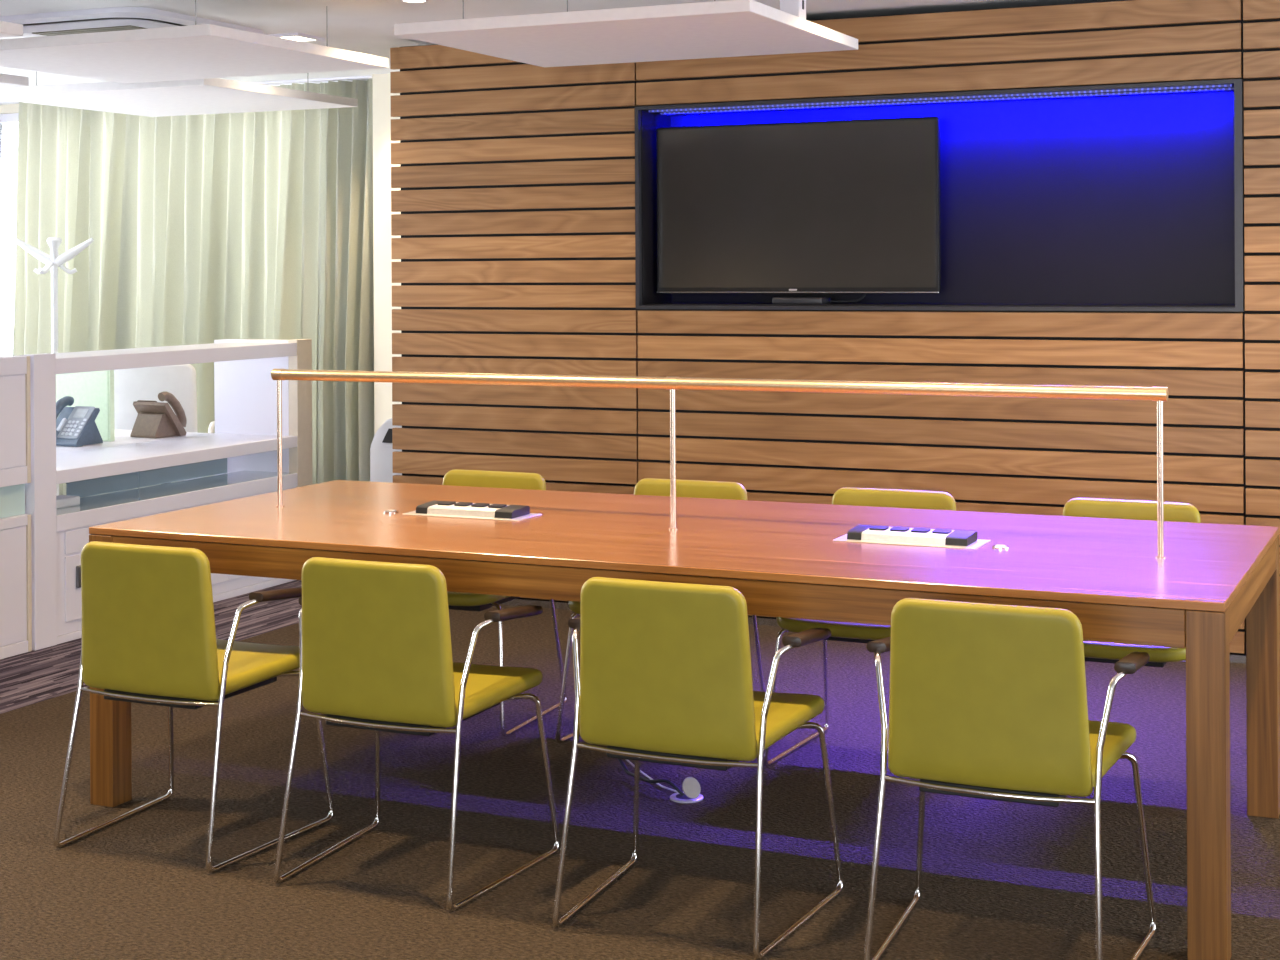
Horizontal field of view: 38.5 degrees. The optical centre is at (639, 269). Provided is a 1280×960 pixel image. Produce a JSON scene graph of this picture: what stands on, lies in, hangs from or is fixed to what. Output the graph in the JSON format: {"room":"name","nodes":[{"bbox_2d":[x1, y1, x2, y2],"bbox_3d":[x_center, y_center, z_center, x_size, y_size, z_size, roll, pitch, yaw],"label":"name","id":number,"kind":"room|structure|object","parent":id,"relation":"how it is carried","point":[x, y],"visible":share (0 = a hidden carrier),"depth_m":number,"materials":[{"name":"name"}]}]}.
{"room":"office","nodes":[
{"label":"office","id":0,"kind":"room"},
{"bbox_2d":[0,104,18,113],"bbox_3d":[0.590,0.200,9.087,11.900,2.430,0.150,0,0,24],"label":"wall","id":1,"kind":"structure","parent":0,"point":[9,108],"depth_m":10.97,"materials":[{"name":"beige paint"}]},
{"bbox_2d":[0,113,18,355],"bbox_3d":[-3.055,0.120,10.736,3.400,2.130,0.060,0,0,24],"label":"window","id":2,"kind":"structure","parent":1,"relation":"in","point":[8,122],"depth_m":11.09,"materials":[{"name":"white glass"}]},
{"bbox_2d":[372,73,401,435],"bbox_3d":[-0.908,0.209,9.439,0.820,2.430,0.437,0,0,24],"label":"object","id":3,"kind":"structure","parent":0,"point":[382,165],"depth_m":9.38,"materials":[{"name":"beige paint"}]},
{"bbox_2d":[0,0,1120,104],"bbox_3d":[-2.111,-1.060,3.116,11.600,0.120,12.950,0,0,24],"label":"ceiling","id":4,"kind":"structure","parent":0,"point":[361,26],"depth_m":7.11,"materials":[{"name":"paint"}]},
{"bbox_2d":[0,21,22,37],"bbox_3d":[-2.822,-0.882,5.780,1.230,0.232,1.120,0,0,24],"label":"raft","id":5,"kind":"object","parent":4,"relation":"hanging from","point":[7,29],"visible":1,"depth_m":6.00,"materials":[{"name":"fabric"}]},
{"bbox_2d":[0,73,28,87],"bbox_3d":[-3.349,-0.879,7.384,1.230,0.232,1.150,0,0,24],"label":"raft","id":6,"kind":"object","parent":4,"relation":"hanging from","point":[6,80],"visible":1,"depth_m":7.59,"materials":[{"name":"fabric"}]},
{"bbox_2d":[0,7,263,36],"bbox_3d":[-2.122,-0.977,7.515,0.880,0.045,0.880,0,0,24],"label":"air conditioner","id":7,"kind":"object","parent":4,"relation":"attached to","point":[111,18],"visible":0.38,"depth_m":7.18,"materials":[{"name":"white paint"}]},
{"bbox_2d":[32,25,147,35],"bbox_3d":[-2.122,-0.959,7.516,0.500,0.009,0.501,0,0,24],"label":"return grille","id":8,"kind":"object","parent":7,"relation":"attached to","point":[114,27],"depth_m":7.31,"materials":[{"name":"white metal"}]},
{"bbox_2d":[0,71,357,116],"bbox_3d":[-2.137,-0.886,8.430,1.220,0.232,1.165,0,0,24],"label":"raft","id":9,"kind":"object","parent":4,"relation":"hanging from","point":[212,95],"visible":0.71,"depth_m":8.24,"materials":[{"name":"paint"}]},
{"bbox_2d":[0,75,371,102],"bbox_3d":[-2.830,-0.989,10.215,3.250,0.011,0.200,0,0,24],"label":"trim","id":10,"kind":"structure","parent":4,"relation":"attached to","point":[363,78],"depth_m":9.63,"materials":[{"name":"white paint"}]},
{"bbox_2d":[13,102,253,497],"bbox_3d":[-2.843,0.212,10.177,1.696,2.385,0.248,0,0,24],"label":"curtain","id":11,"kind":"object","parent":10,"relation":"hanging from","point":[164,202],"visible":0.62,"depth_m":10.18,"materials":[{"name":"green fabric"}]},
{"bbox_2d":[246,79,373,483],"bbox_3d":[-1.738,0.206,9.624,0.815,2.385,0.224,0,0,24],"label":"curtain","id":12,"kind":"object","parent":10,"relation":"hanging from","point":[311,266],"visible":0.69,"depth_m":9.63,"materials":[{"name":"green fabric"}]},
{"bbox_2d":[0,0,388,82],"bbox_3d":[-1.774,-0.888,6.810,1.275,0.232,1.100,0,0,24],"label":"raft","id":13,"kind":"object","parent":4,"relation":"hanging from","point":[205,51],"visible":0.95,"depth_m":6.64,"materials":[{"name":"paint"}]},
{"bbox_2d":[269,33,324,41],"bbox_3d":[-1.497,-0.997,7.880,0.200,0.012,0.200,0,0,24],"label":"recessed light","id":14,"kind":"object","parent":4,"relation":"in","point":[301,37],"visible":0.57,"depth_m":7.85,"materials":[{"name":"white paint"}]},
{"bbox_2d":[400,0,428,2],"bbox_3d":[-0.836,-1.001,6.792,0.110,0.008,0.110,0,0,24],"label":"recessed light","id":15,"kind":"object","parent":4,"relation":"in","point":[413,1],"visible":1,"depth_m":6.82,"materials":[{"name":"white paint"}]},
{"bbox_2d":[394,0,857,66],"bbox_3d":[-0.018,-0.897,6.306,1.260,0.232,1.085,0,0,24],"label":"raft","id":16,"kind":"object","parent":4,"relation":"hanging from","point":[729,28],"visible":1,"depth_m":6.10,"materials":[{"name":"paint"}]},
{"bbox_2d":[0,580,1279,959],"bbox_3d":[-2.097,1.480,3.116,11.600,0.100,12.950,0,0,24],"label":"floor","id":17,"kind":"structure","parent":0,"point":[1002,880],"depth_m":4.54,"materials":[{"name":"brown carpet"}]},
{"bbox_2d":[0,356,31,658],"bbox_3d":[-2.694,0.879,6.441,0.400,1.107,1.122,0,0,24],"label":"storage cabinet","id":18,"kind":"object","parent":17,"relation":"on","point":[15,389],"visible":1,"depth_m":6.80,"materials":[{"name":"white paint"}]},
{"bbox_2d":[15,237,93,495],"bbox_3d":[-3.109,0.632,9.742,0.378,1.608,0.378,0,0,39],"label":"coat stand","id":19,"kind":"object","parent":17,"relation":"on","point":[52,261],"visible":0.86,"depth_m":9.73,"materials":[{"name":"white metal"}]},
{"bbox_2d":[56,429,211,479],"bbox_3d":[-2.812,1.104,8.070,1.024,0.661,1.675,0,0,24],"label":"desk","id":20,"kind":"object","parent":17,"relation":"on","point":[122,437],"visible":0.06,"depth_m":8.22,"materials":[{"name":"white paint"}]},
{"bbox_2d":[56,396,102,446],"bbox_3d":[-2.499,0.665,8.075,0.196,0.209,0.208,0,0,28],"label":"desk telephone","id":21,"kind":"object","parent":20,"relation":"on","point":[76,426],"visible":0.68,"depth_m":8.06,"materials":[{"name":"plastic"}]},
{"bbox_2d":[56,370,114,441],"bbox_3d":[-2.749,0.588,8.389,0.842,0.368,0.030,0,0,24],"label":"divider","id":22,"kind":"object","parent":20,"relation":"on","point":[95,389],"visible":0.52,"depth_m":8.23,"materials":[{"name":"glass"}]},
{"bbox_2d":[56,429,211,453],"bbox_3d":[-2.814,0.786,8.070,1.024,0.025,1.675,0,0,24],"label":"countertop","id":23,"kind":"structure","parent":20,"relation":"on","point":[122,437],"depth_m":8.22,"materials":[{"name":"white paint"}]},
{"bbox_2d":[130,391,186,437],"bbox_3d":[-2.226,0.664,8.476,0.196,0.209,0.208,0,0,28],"label":"desk telephone","id":24,"kind":"object","parent":20,"relation":"on","point":[154,419],"visible":1,"depth_m":8.42,"materials":[{"name":"brown plastic"}]},
{"bbox_2d":[114,364,214,483],"bbox_3d":[-2.457,0.952,9.511,0.575,0.960,0.584,0,0,2],"label":"divider","id":25,"kind":"object","parent":17,"relation":"on","point":[131,385],"visible":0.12,"depth_m":9.24,"materials":[{"name":"white plastic"}]},
{"bbox_2d":[18,339,312,650],"bbox_3d":[-2.109,0.874,7.809,0.482,1.112,1.819,0,0,24],"label":"storage unit","id":26,"kind":"object","parent":17,"relation":"on","point":[241,453],"visible":0.56,"depth_m":7.75,"materials":[{"name":"white paint"}]},
{"bbox_2d":[56,495,79,508],"bbox_3d":[-2.316,0.921,7.256,0.100,0.035,0.180,0,0,24],"label":"paper stack","id":27,"kind":"object","parent":26,"relation":"on","point":[62,501],"visible":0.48,"depth_m":7.26,"materials":[{"name":"white paper"}]},
{"bbox_2d":[56,433,282,468],"bbox_3d":[-2.151,0.779,7.774,0.414,0.022,1.680,0,0,24],"label":"shelf","id":28,"kind":"object","parent":26,"relation":"attached to","point":[184,444],"depth_m":7.87,"materials":[{"name":"white paint"}]},
{"bbox_2d":[56,470,292,515],"bbox_3d":[-2.041,0.945,7.778,0.290,0.014,1.582,0,0,24],"label":"shelf","id":29,"kind":"object","parent":26,"relation":"attached to","point":[145,498],"depth_m":7.80,"materials":[{"name":"white wood"}]},
{"bbox_2d":[53,541,333,872],"bbox_3d":[-1.124,1.046,4.640,0.550,0.757,0.517,0,0,24],"label":"armchair","id":30,"kind":"object","parent":17,"relation":"on","point":[149,631],"visible":0.94,"depth_m":4.45,"materials":[{"name":"fabric"}]},
{"bbox_2d":[370,418,401,482],"bbox_3d":[-0.856,1.053,8.833,0.775,0.740,0.446,0,0,24],"label":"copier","id":31,"kind":"object","parent":17,"relation":"on","point":[381,462],"visible":0.13,"depth_m":8.76,"materials":[{"name":"white plastic"}]},
{"bbox_2d":[274,557,559,910],"bbox_3d":[-0.529,1.043,4.371,0.550,0.757,0.517,0,0,24],"label":"armchair","id":32,"kind":"object","parent":17,"relation":"on","point":[375,648],"visible":1,"depth_m":4.19,"materials":[{"name":"fabric"}]},
{"bbox_2d":[442,469,566,736],"bbox_3d":[-0.561,1.043,5.862,0.550,0.757,0.517,0,0,24],"label":"armchair","id":33,"kind":"object","parent":17,"relation":"on","point":[472,478],"visible":0.16,"depth_m":5.96,"materials":[{"name":"leather"}]},
{"bbox_2d":[617,758,702,802],"bbox_3d":[0.006,1.115,5.061,0.445,0.607,0.211,0,0,34],"label":"power outlet","id":34,"kind":"object","parent":17,"relation":"on","point":[691,787],"visible":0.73,"depth_m":4.91,"materials":[{"name":"metal"}]},
{"bbox_2d":[556,478,765,742],"bbox_3d":[0.078,1.040,5.574,0.550,0.757,0.517,0,0,24],"label":"armchair","id":35,"kind":"object","parent":17,"relation":"on","point":[646,486],"visible":0.12,"depth_m":5.69,"materials":[{"name":"leather"}]},
{"bbox_2d":[89,480,1279,959],"bbox_3d":[0.099,1.044,4.833,2.909,0.748,1.183,0,0,24],"label":"conference table","id":36,"kind":"object","parent":17,"relation":"on","point":[784,559],"depth_m":4.46,"materials":[{"name":"brown wood"}]},
{"bbox_2d":[403,501,541,520],"bbox_3d":[-0.467,0.666,5.096,0.364,0.029,0.144,0,0,24],"label":"module","id":37,"kind":"object","parent":36,"relation":"on","point":[469,510],"visible":1,"depth_m":5.06,"materials":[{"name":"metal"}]},
{"bbox_2d":[437,501,455,504],"bbox_3d":[-0.542,0.657,5.144,0.042,0.010,0.042,0,0,24],"label":"socket","id":38,"kind":"object","parent":37,"relation":"attached to","point":[438,502],"depth_m":5.14,"materials":[{"name":"black plastic"}]},
{"bbox_2d":[454,502,472,505],"bbox_3d":[-0.493,0.657,5.121,0.042,0.010,0.042,0,0,24],"label":"socket","id":39,"kind":"object","parent":37,"relation":"attached to","point":[455,503],"depth_m":5.12,"materials":[{"name":"black plastic"}]},
{"bbox_2d":[471,503,489,506],"bbox_3d":[-0.444,0.657,5.099,0.042,0.010,0.042,0,0,24],"label":"socket","id":40,"kind":"object","parent":37,"relation":"attached to","point":[472,504],"depth_m":5.09,"materials":[{"name":"black plastic"}]},
{"bbox_2d":[488,504,506,507],"bbox_3d":[-0.395,0.656,5.077,0.042,0.010,0.042,0,0,24],"label":"socket","id":41,"kind":"object","parent":37,"relation":"attached to","point":[489,505],"depth_m":5.07,"materials":[{"name":"black plastic"}]},
{"bbox_2d":[271,368,1167,557],"bbox_3d":[0.086,0.479,4.789,2.510,0.399,0.034,0,0,24],"label":"table lamp","id":42,"kind":"object","parent":36,"relation":"on","point":[1159,394],"visible":1,"depth_m":4.72,"materials":[{"name":"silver metal"}]},
{"bbox_2d":[833,525,990,548],"bbox_3d":[0.676,0.660,4.559,0.364,0.029,0.144,0,0,24],"label":"module","id":43,"kind":"object","parent":36,"relation":"on","point":[947,538],"visible":1,"depth_m":4.53,"materials":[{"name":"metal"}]},
{"bbox_2d":[869,525,888,530],"bbox_3d":[0.601,0.651,4.606,0.042,0.010,0.042,0,0,24],"label":"socket","id":44,"kind":"object","parent":43,"relation":"attached to","point":[871,528],"depth_m":4.59,"materials":[{"name":"black plastic"}]},
{"bbox_2d":[890,527,908,531],"bbox_3d":[0.650,0.650,4.584,0.042,0.010,0.042,0,0,24],"label":"socket","id":45,"kind":"object","parent":43,"relation":"attached to","point":[892,529],"depth_m":4.57,"materials":[{"name":"black plastic"}]},
{"bbox_2d":[911,528,930,532],"bbox_3d":[0.699,0.650,4.562,0.042,0.010,0.042,0,0,24],"label":"socket","id":46,"kind":"object","parent":43,"relation":"attached to","point":[913,530],"depth_m":4.55,"materials":[{"name":"black plastic"}]},
{"bbox_2d":[932,529,951,533],"bbox_3d":[0.748,0.650,4.539,0.042,0.010,0.042,0,0,24],"label":"socket","id":47,"kind":"object","parent":43,"relation":"attached to","point":[934,531],"depth_m":4.53,"materials":[{"name":"black plastic"}]},
{"bbox_2d":[552,577,842,959],"bbox_3d":[0.130,1.039,4.074,0.550,0.757,0.517,0,0,24],"label":"armchair","id":48,"kind":"object","parent":17,"relation":"on","point":[664,674],"visible":1,"depth_m":3.89,"materials":[{"name":"fabric"}]},
{"bbox_2d":[764,487,955,766],"bbox_3d":[0.679,1.036,5.303,0.550,0.757,0.517,0,0,24],"label":"armchair","id":49,"kind":"object","parent":17,"relation":"on","point":[873,497],"visible":0.19,"depth_m":5.41,"materials":[{"name":"leather"}]},
{"bbox_2d":[863,598,1155,959],"bbox_3d":[0.764,1.036,3.802,0.550,0.757,0.517,0,0,24],"label":"armchair","id":50,"kind":"object","parent":17,"relation":"on","point":[987,701],"visible":1,"depth_m":3.61,"materials":[{"name":"fabric"}]},
{"bbox_2d":[1063,498,1200,667],"bbox_3d":[1.312,1.033,5.017,0.550,0.757,0.517,0,0,24],"label":"armchair","id":51,"kind":"object","parent":17,"relation":"on","point":[1103,652],"visible":0.12,"depth_m":5.13,"materials":[{"name":"fabric"}]},
{"bbox_2d":[390,0,1279,663],"bbox_3d":[1.827,0.209,6.944,6.182,2.400,0.478,0,0,24],"label":"wall","id":52,"kind":"structure","parent":0,"point":[1127,240],"depth_m":7.17,"materials":[{"name":"brown wood"}]},
{"bbox_2d":[657,117,940,292],"bbox_3d":[0.655,-0.250,7.456,1.196,0.686,0.209,0,0,24],"label":"television","id":53,"kind":"object","parent":52,"relation":"attached to","point":[842,206],"visible":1,"depth_m":7.35,"materials":[{"name":"black glass"}]},
{"bbox_2d":[772,293,865,303],"bbox_3d":[0.720,0.096,7.351,0.356,0.081,0.134,0,0,24],"label":"media box","id":54,"kind":"object","parent":52,"relation":"in","point":[779,300],"visible":0.92,"depth_m":7.33,"materials":[{"name":"black plastic"}]},
{"bbox_2d":[649,84,1231,111],"bbox_3d":[1.082,-0.657,7.056,2.290,0.008,0.012,0,0,24],"label":"led strip","id":55,"kind":"object","parent":52,"relation":"attached to","point":[1227,85],"visible":1,"depth_m":7.00,"materials":[{"name":"blue plastic"}]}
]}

